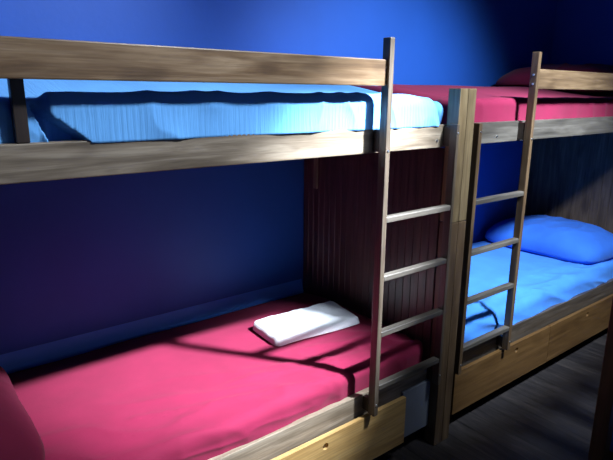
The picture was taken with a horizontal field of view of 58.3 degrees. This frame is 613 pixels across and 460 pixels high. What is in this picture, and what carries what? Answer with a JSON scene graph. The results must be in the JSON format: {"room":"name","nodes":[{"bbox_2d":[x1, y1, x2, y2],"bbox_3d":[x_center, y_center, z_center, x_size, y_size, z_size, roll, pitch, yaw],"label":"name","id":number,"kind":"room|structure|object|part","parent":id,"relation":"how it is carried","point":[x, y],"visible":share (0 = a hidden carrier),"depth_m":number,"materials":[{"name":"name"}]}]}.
{"room":"hostel dormitory room","nodes":[
{"label":"hostel dormitory room","id":0,"kind":"room"},
{"bbox_2d":[0,0,556,354],"bbox_3d":[-0.396,-0.927,2.456,5.600,3.600,0.120,-11,18,-37],"label":"wall","id":1,"kind":"structure","parent":0,"point":[78,256],"depth_m":2.49,"materials":[{"name":"blue paint"}]},
{"bbox_2d":[0,279,302,373],"bbox_3d":[-1.288,0.578,2.021,3.240,0.157,0.018,-11,18,-37],"label":"trim","id":2,"kind":"structure","parent":1,"relation":"attached to","point":[38,355],"depth_m":2.43,"materials":[{"name":"blue paint"}]},
{"bbox_2d":[373,328,607,459],"bbox_3d":[0.760,1.228,1.482,5.600,0.080,3.645,-11,18,-37],"label":"floor","id":3,"kind":"structure","parent":0,"point":[547,412],"depth_m":2.62,"materials":[{"name":"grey wood"}]},
{"bbox_2d":[0,36,468,459],"bbox_3d":[-0.541,0.198,1.922,2.199,1.677,0.944,-11,18,-37],"label":"bunk bed","id":4,"kind":"object","parent":3,"relation":"on","point":[381,206],"visible":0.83,"depth_m":2.04,"materials":[{"name":"brown wood"}]},
{"bbox_3d":[-0.431,-0.388,1.271,1.751,0.083,0.024,-11,18,-37],"label":"guard rail","id":5,"kind":"part","parent":4,"relation":"part of","materials":[{"name":"brown wood"}]},
{"bbox_2d":[8,293,422,459],"bbox_3d":[-0.555,0.614,2.059,2.089,0.169,0.858,-11,18,-37],"label":"mattress","id":6,"kind":"object","parent":4,"relation":"on","point":[209,388],"visible":0.85,"depth_m":2.00,"materials":[{"name":"pink fabric"}]},
{"bbox_2d":[0,366,44,459],"bbox_3d":[-1.135,0.567,1.585,0.578,0.169,0.805,-11,18,-37],"label":"pillow","id":7,"kind":"object","parent":6,"relation":"on","point":[20,439],"visible":1,"depth_m":1.54,"materials":[{"name":"fabric"}]},
{"bbox_2d":[253,301,359,345],"bbox_3d":[0.008,0.410,2.486,0.487,0.040,0.261,-11,18,-37],"label":"towel","id":8,"kind":"object","parent":6,"relation":"on","point":[282,329],"visible":1,"depth_m":2.43,"materials":[{"name":"white fabric"}]},
{"bbox_2d":[0,79,443,143],"bbox_3d":[-0.531,-0.383,1.798,2.082,0.213,0.855,-11,18,-37],"label":"mattress","id":9,"kind":"object","parent":4,"relation":"on","point":[95,111],"visible":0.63,"depth_m":1.50,"materials":[{"name":"blue fabric"}]},
{"bbox_3d":[-0.280,-0.217,1.510,2.125,0.087,0.026,-11,18,-37],"label":"rail","id":10,"kind":"part","parent":4,"relation":"part of","materials":[{"name":"grey wood"}]},
{"bbox_3d":[-0.301,0.799,1.757,2.097,0.148,0.026,-11,18,-37],"label":"rail","id":11,"kind":"part","parent":4,"relation":"part of","materials":[{"name":"grey wood"}]},
{"bbox_3d":[0.062,0.849,2.021,0.871,0.210,0.018,-11,18,-37],"label":"drawer","id":12,"kind":"part","parent":4,"relation":"part of","materials":[{"name":"yellow wood"}]},
{"bbox_3d":[0.262,0.179,2.623,0.018,1.206,0.873,-11,18,-37],"label":"panel","id":13,"kind":"part","parent":4,"relation":"part of","materials":[{"name":"brown wood"}]},
{"bbox_3d":[0.462,0.764,2.351,0.174,0.220,0.014,-11,18,-37],"label":"panel","id":14,"kind":"part","parent":4,"relation":"part of","materials":[{"name":"grey wood"}]},
{"bbox_3d":[0.567,0.454,2.329,0.050,1.004,0.056,-11,18,-37],"label":"post","id":15,"kind":"part","parent":4,"relation":"part of","materials":[{"name":"brown wood"}]},
{"bbox_3d":[0.574,-0.285,2.143,0.050,0.516,0.055,-11,18,-37],"label":"post","id":16,"kind":"part","parent":4,"relation":"part of","materials":[{"name":"brown wood"}]},
{"bbox_2d":[441,52,612,440],"bbox_3d":[1.179,-0.121,3.257,2.199,1.677,0.944,-11,18,-37],"label":"bunk bed","id":17,"kind":"object","parent":3,"relation":"on","point":[566,168],"visible":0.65,"depth_m":2.71,"materials":[{"name":"brown wood"}]},
{"bbox_3d":[0.607,0.447,2.360,0.050,1.004,0.056,-11,18,-37],"label":"post","id":18,"kind":"part","parent":17,"relation":"part of","materials":[{"name":"brown wood"}]},
{"bbox_3d":[0.614,-0.293,2.174,0.050,0.516,0.055,-11,18,-37],"label":"post","id":19,"kind":"part","parent":17,"relation":"part of","materials":[{"name":"brown wood"}]},
{"bbox_2d":[350,84,612,123],"bbox_3d":[1.157,-0.706,3.124,2.078,0.223,0.831,-11,18,-37],"label":"mattress","id":20,"kind":"object","parent":17,"relation":"on","point":[493,104],"visible":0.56,"depth_m":2.62,"materials":[{"name":"pink fabric"}]},
{"bbox_2d":[495,63,612,93],"bbox_3d":[1.671,-0.968,3.509,0.660,0.185,0.760,-11,18,-37],"label":"pillow","id":21,"kind":"object","parent":20,"relation":"on","point":[521,76],"visible":0.55,"depth_m":3.38,"materials":[{"name":"fabric"}]},
{"bbox_3d":[0.980,0.678,2.733,0.828,0.210,0.018,-11,18,-37],"label":"drawer","id":22,"kind":"part","parent":17,"relation":"part of","materials":[{"name":"brown wood"}]},
{"bbox_3d":[1.419,0.479,3.092,2.097,0.148,0.026,-11,18,-37],"label":"rail","id":23,"kind":"part","parent":17,"relation":"part of","materials":[{"name":"brown wood"}]},
{"bbox_2d":[464,240,612,342],"bbox_3d":[1.148,0.294,3.381,2.099,0.175,0.872,-11,18,-37],"label":"mattress","id":24,"kind":"object","parent":17,"relation":"on","point":[543,282],"visible":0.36,"depth_m":3.13,"materials":[{"name":"blue fabric"}]},
{"bbox_2d":[485,215,612,263],"bbox_3d":[1.702,0.020,3.788,0.602,0.195,0.815,-11,18,-37],"label":"pillow","id":25,"kind":"object","parent":24,"relation":"on","point":[570,240],"visible":0.91,"depth_m":3.56,"materials":[{"name":"blue fabric"}]},
{"bbox_3d":[1.429,-0.535,2.837,2.097,0.087,0.026,-11,18,-37],"label":"rail","id":26,"kind":"part","parent":17,"relation":"part of","materials":[{"name":"grey wood"}]},
{"bbox_3d":[1.969,-0.242,3.921,0.020,1.422,0.873,-11,18,-37],"label":"panel","id":27,"kind":"part","parent":17,"relation":"part of","materials":[{"name":"wood"}]},
{"bbox_3d":[1.652,-0.775,2.888,1.719,0.083,0.024,-11,18,-37],"label":"guard rail","id":28,"kind":"part","parent":17,"relation":"part of","materials":[{"name":"brown wood"}]},
{"bbox_3d":[1.773,0.531,3.348,1.191,0.210,0.018,-11,18,-37],"label":"drawer","id":29,"kind":"part","parent":17,"relation":"part of","materials":[{"name":"brown wood"}]},
{"bbox_2d":[588,299,612,459],"bbox_3d":[2.072,0.267,2.072,2.050,1.520,0.920,-11,18,-37],"label":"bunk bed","id":30,"kind":"object","parent":3,"relation":"on","point":[602,430],"visible":1,"depth_m":1.85,"materials":[{"name":"brown wood"}]},
{"bbox_3d":[1.799,0.666,2.516,1.952,0.085,0.025,-11,18,-37],"label":"rail","id":31,"kind":"part","parent":30,"relation":"part of","materials":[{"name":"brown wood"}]},
{"bbox_2d":[550,0,612,64],"bbox_3d":[3.014,-0.971,2.767,0.120,3.600,3.645,-11,18,-37],"label":"wall","id":32,"kind":"structure","parent":0,"point":[583,29],"depth_m":3.91,"materials":[{"name":"blue paint"}]}
]}

